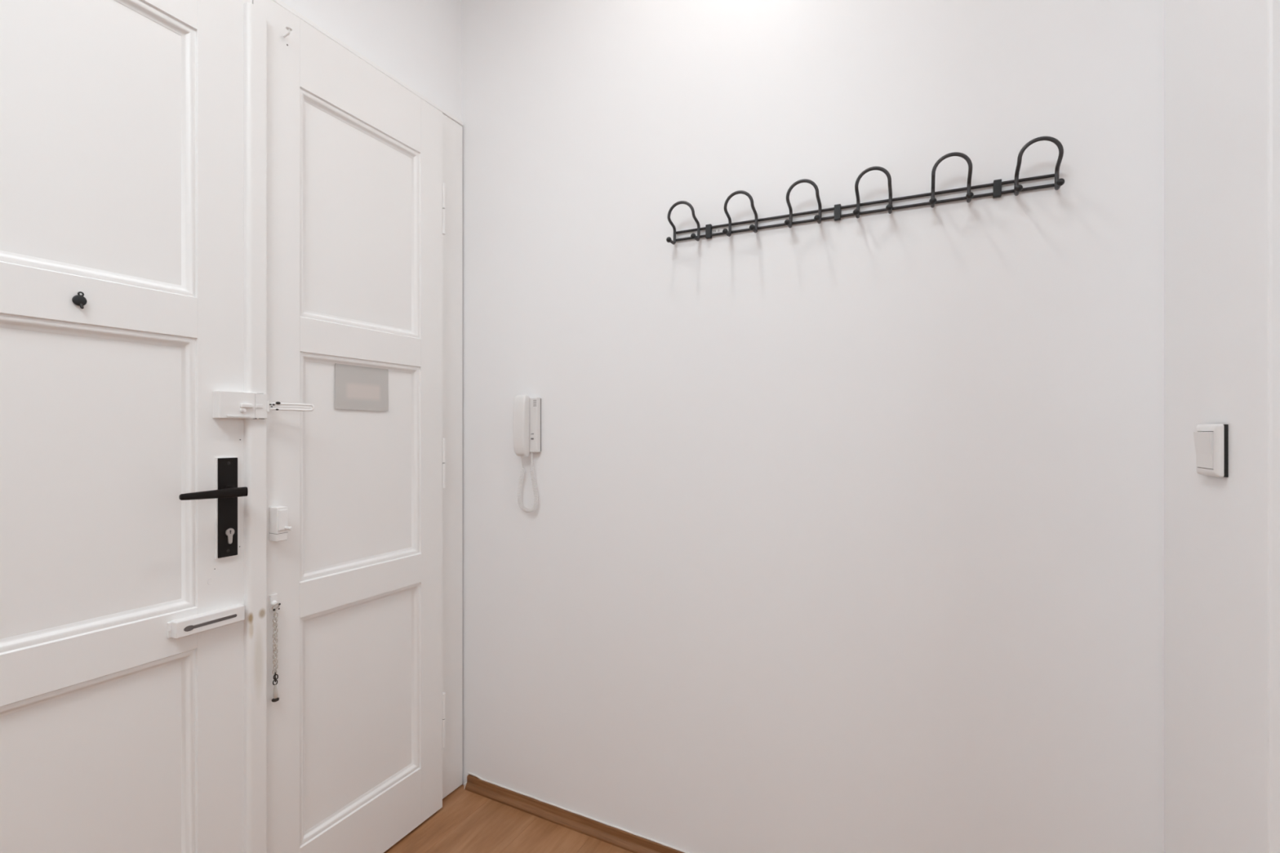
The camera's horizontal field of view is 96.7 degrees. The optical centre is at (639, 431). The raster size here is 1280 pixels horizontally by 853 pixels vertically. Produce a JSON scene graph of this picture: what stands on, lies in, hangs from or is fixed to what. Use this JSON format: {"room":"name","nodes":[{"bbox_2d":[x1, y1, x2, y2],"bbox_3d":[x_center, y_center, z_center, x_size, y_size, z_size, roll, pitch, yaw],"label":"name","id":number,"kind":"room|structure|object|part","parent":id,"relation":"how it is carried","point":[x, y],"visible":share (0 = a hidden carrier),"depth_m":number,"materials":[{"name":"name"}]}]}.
{"room":"apartment entrance hall","nodes":[
{"label":"apartment entrance hall","id":0,"kind":"room"},
{"bbox_2d":[280,0,461,120],"bbox_3d":[-1.656,-0.257,0.079,0.211,2.922,4.250,0,0,27],"label":"wall","id":1,"kind":"structure","parent":0,"point":[418,42],"depth_m":1.73,"materials":[{"name":"paint"}]},
{"bbox_2d":[0,0,266,852],"bbox_3d":[-0.994,0.088,1.029,0.094,2.192,0.612,0,0,27],"label":"door","id":2,"kind":"structure","parent":1,"relation":"in","point":[133,132],"depth_m":1.10,"materials":[{"name":"paint"}]},
{"bbox_3d":[-1.033,-0.561,1.029,0.013,0.564,0.387,0,0,27],"label":"panel","id":3,"kind":"part","parent":2,"relation":"part of","materials":[{"name":"paint"}]},
{"bbox_3d":[-1.033,0.086,1.029,0.013,0.566,0.387,0,0,27],"label":"panel","id":4,"kind":"part","parent":2,"relation":"part of","materials":[{"name":"paint"}]},
{"bbox_3d":[-1.033,0.735,1.029,0.013,0.564,0.387,0,0,27],"label":"panel","id":5,"kind":"part","parent":2,"relation":"part of","materials":[{"name":"paint"}]},
{"bbox_3d":[-1.029,-0.238,1.027,0.034,0.084,0.385,0,0,27],"label":"rail","id":6,"kind":"part","parent":2,"relation":"part of","materials":[{"name":"paint"}]},
{"bbox_3d":[-1.029,0.411,1.027,0.034,0.086,0.385,0,0,27],"label":"rail","id":7,"kind":"part","parent":2,"relation":"part of","materials":[{"name":"paint"}]},
{"bbox_3d":[-1.025,-0.561,1.026,0.026,0.564,0.387,0,0,27],"label":"moulding","id":8,"kind":"part","parent":2,"relation":"part of","materials":[{"name":"paint"}]},
{"bbox_3d":[-1.025,0.086,1.026,0.026,0.566,0.387,0,0,27],"label":"moulding","id":9,"kind":"part","parent":2,"relation":"part of","materials":[{"name":"paint"}]},
{"bbox_3d":[-1.025,0.735,1.026,0.026,0.564,0.387,0,0,27],"label":"moulding","id":10,"kind":"part","parent":2,"relation":"part of","materials":[{"name":"paint"}]},
{"bbox_3d":[-1.029,-0.925,1.027,0.034,0.166,0.385,0,0,27],"label":"rail","id":11,"kind":"part","parent":2,"relation":"part of","materials":[{"name":"paint"}]},
{"bbox_3d":[-0.894,0.129,1.182,0.053,0.023,0.122,0,0,27],"label":"lever","id":12,"kind":"part","parent":2,"relation":"part of","materials":[{"name":"black metal"}]},
{"bbox_3d":[-0.899,0.164,1.239,0.008,0.215,0.039,0,0,27],"label":"handle plate","id":13,"kind":"part","parent":2,"relation":"part of","materials":[{"name":"black metal"}]},
{"bbox_3d":[-0.865,-0.052,1.251,0.008,0.021,0.025,0,0,27],"label":"turn knob","id":14,"kind":"part","parent":2,"relation":"part of","materials":[{"name":"white metal"}]},
{"bbox_2d":[252,0,445,852],"bbox_3d":[-0.742,0.088,1.539,0.085,2.192,0.592,0,0,27],"label":"door","id":15,"kind":"structure","parent":1,"relation":"in","point":[356,189],"depth_m":1.52,"materials":[{"name":"paint"}]},
{"bbox_3d":[-0.852,0.400,1.326,0.015,0.039,0.016,0,0,27],"label":"chain mount","id":16,"kind":"part","parent":15,"relation":"part of","materials":[{"name":"white metal"}]},
{"bbox_3d":[-0.764,-0.561,1.562,0.013,0.564,0.373,0,0,27],"label":"panel","id":17,"kind":"part","parent":15,"relation":"part of","materials":[{"name":"paint"}]},
{"bbox_3d":[-0.764,0.086,1.562,0.013,0.566,0.373,0,0,27],"label":"panel","id":18,"kind":"part","parent":15,"relation":"part of","materials":[{"name":"paint"}]},
{"bbox_3d":[-0.764,0.735,1.562,0.013,0.564,0.373,0,0,27],"label":"panel","id":19,"kind":"part","parent":15,"relation":"part of","materials":[{"name":"paint"}]},
{"bbox_3d":[-0.757,-0.561,1.558,0.026,0.564,0.373,0,0,27],"label":"moulding","id":20,"kind":"part","parent":15,"relation":"part of","materials":[{"name":"paint"}]},
{"bbox_3d":[-0.757,0.086,1.558,0.026,0.566,0.373,0,0,27],"label":"moulding","id":21,"kind":"part","parent":15,"relation":"part of","materials":[{"name":"paint"}]},
{"bbox_3d":[-0.757,0.735,1.558,0.026,0.564,0.373,0,0,27],"label":"moulding","id":22,"kind":"part","parent":15,"relation":"part of","materials":[{"name":"paint"}]},
{"bbox_3d":[-0.760,-0.925,1.560,0.034,0.166,0.371,0,0,27],"label":"rail","id":23,"kind":"part","parent":15,"relation":"part of","materials":[{"name":"paint"}]},
{"bbox_3d":[-0.760,-0.238,1.560,0.034,0.084,0.371,0,0,27],"label":"rail","id":24,"kind":"part","parent":15,"relation":"part of","materials":[{"name":"paint"}]},
{"bbox_3d":[-0.760,0.411,1.559,0.036,0.086,0.372,0,0,27],"label":"rail","id":25,"kind":"part","parent":15,"relation":"part of","materials":[{"name":"paint"}]},
{"bbox_3d":[-0.760,1.100,1.560,0.034,0.168,0.371,0,0,27],"label":"rail","id":26,"kind":"part","parent":15,"relation":"part of","materials":[{"name":"paint"}]},
{"bbox_2d":[334,363,388,411],"bbox_3d":[-0.757,-0.120,1.554,0.003,0.124,0.165,0,0,27],"label":"paper sheet","id":27,"kind":"object","parent":15,"relation":"attached to","point":[359,388],"visible":1,"depth_m":1.55,"materials":[{"name":"white paper"}]},
{"bbox_2d":[272,0,463,799],"bbox_3d":[-0.954,0.075,1.286,0.078,2.234,1.448,0,0,27],"label":"trim","id":28,"kind":"structure","parent":1,"relation":"attached to","point":[452,129],"depth_m":1.87,"materials":[{"name":"paint"}]},
{"bbox_2d":[383,784,632,852],"bbox_3d":[0.067,1.252,-0.789,4.070,0.120,4.550,0,0,27],"label":"floor","id":29,"kind":"structure","parent":0,"point":[467,821],"depth_m":1.69,"materials":[{"name":"brown wood"}]},
{"bbox_2d":[461,0,1164,852],"bbox_3d":[1.057,-0.257,1.175,4.070,2.922,0.150,0,0,27],"label":"wall","id":30,"kind":"structure","parent":0,"point":[846,535],"depth_m":1.40,"materials":[{"name":"paint"}]},
{"bbox_2d":[512,395,541,512],"bbox_3d":[-0.356,0.069,1.772,0.080,0.367,0.056,0,0,27],"label":"handset","id":31,"kind":"object","parent":30,"relation":"attached to","point":[526,415],"visible":1,"depth_m":1.76,"materials":[{"name":"white plastic"}]},
{"bbox_3d":[-0.354,0.159,1.776,0.080,0.188,0.027,0,0,27],"label":"coiled cord","id":32,"kind":"part","parent":31,"relation":"part of","materials":[{"name":"white plastic"}]},
{"bbox_3d":[-0.342,-0.022,1.795,0.073,0.166,0.003,0,0,27],"label":"plate","id":33,"kind":"part","parent":31,"relation":"part of","materials":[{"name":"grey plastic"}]},
{"bbox_2d":[464,772,689,852],"bbox_3d":[0.217,1.168,1.503,1.788,0.048,0.021,0,0,27],"label":"baseboard","id":34,"kind":"structure","parent":30,"relation":"attached to","point":[615,836],"depth_m":1.72,"materials":[{"name":"brown wood"}]},
{"bbox_2d":[666,136,1064,244],"bbox_3d":[0.470,-0.553,1.353,0.873,0.117,0.060,0,0,27],"label":"coat rack","id":35,"kind":"object","parent":30,"relation":"attached to","point":[997,190],"visible":1,"depth_m":1.31,"materials":[{"name":"grey metal"}]},
{"bbox_3d":[0.078,-0.516,1.529,0.014,0.014,0.014,1,1,27],"label":"knob","id":36,"kind":"part","parent":35,"relation":"part of","materials":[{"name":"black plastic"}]},
{"bbox_3d":[0.140,-0.515,1.497,0.014,0.014,0.014,1,1,27],"label":"knob","id":37,"kind":"part","parent":35,"relation":"part of","materials":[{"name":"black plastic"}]},
{"bbox_3d":[0.218,-0.514,1.458,0.014,0.014,0.014,1,1,27],"label":"knob","id":38,"kind":"part","parent":35,"relation":"part of","materials":[{"name":"black plastic"}]},
{"bbox_3d":[0.281,-0.512,1.426,0.014,0.014,0.014,1,1,27],"label":"knob","id":39,"kind":"part","parent":35,"relation":"part of","materials":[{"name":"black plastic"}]},
{"bbox_3d":[0.359,-0.511,1.387,0.014,0.014,0.014,1,1,27],"label":"knob","id":40,"kind":"part","parent":35,"relation":"part of","materials":[{"name":"black plastic"}]},
{"bbox_3d":[0.422,-0.510,1.355,0.014,0.014,0.014,1,1,27],"label":"knob","id":41,"kind":"part","parent":35,"relation":"part of","materials":[{"name":"black plastic"}]},
{"bbox_3d":[0.500,-0.508,1.316,0.014,0.014,0.014,1,1,27],"label":"knob","id":42,"kind":"part","parent":35,"relation":"part of","materials":[{"name":"black plastic"}]},
{"bbox_3d":[0.482,-0.541,1.375,0.859,0.007,0.007,1,1,27],"label":"rail","id":43,"kind":"part","parent":35,"relation":"part of","materials":[{"name":"grey metal"}]},
{"bbox_3d":[0.481,-0.521,1.376,0.859,0.007,0.007,1,0,27],"label":"rail","id":44,"kind":"part","parent":35,"relation":"part of","materials":[{"name":"black metal"}]},
{"bbox_3d":[0.563,-0.507,1.284,0.014,0.014,0.014,1,1,27],"label":"knob","id":45,"kind":"part","parent":35,"relation":"part of","materials":[{"name":"black plastic"}]},
{"bbox_3d":[0.641,-0.505,1.245,0.014,0.014,0.014,1,1,27],"label":"knob","id":46,"kind":"part","parent":35,"relation":"part of","materials":[{"name":"black plastic"}]},
{"bbox_3d":[0.704,-0.504,1.213,0.014,0.014,0.014,1,1,27],"label":"knob","id":47,"kind":"part","parent":35,"relation":"part of","materials":[{"name":"black plastic"}]},
{"bbox_3d":[0.782,-0.503,1.174,0.014,0.014,0.014,1,1,27],"label":"knob","id":48,"kind":"part","parent":35,"relation":"part of","materials":[{"name":"black plastic"}]},
{"bbox_3d":[0.844,-0.501,1.143,0.014,0.014,0.014,1,1,27],"label":"knob","id":49,"kind":"part","parent":35,"relation":"part of","materials":[{"name":"black plastic"}]},
{"bbox_2d":[1164,0,1279,852],"bbox_3d":[1.844,-0.257,0.480,2.038,2.922,0.383,0,0,27],"label":"wall","id":50,"kind":"structure","parent":0,"point":[1222,57],"depth_m":0.89,"materials":[{"name":"paint"}]},
{"bbox_2d":[1193,423,1228,477],"bbox_3d":[0.910,0.029,0.911,0.019,0.083,0.083,0,0,27],"label":"light switch","id":51,"kind":"object","parent":50,"relation":"attached to","point":[1211,440],"visible":1,"depth_m":0.89,"materials":[{"name":"white plastic"}]}
]}

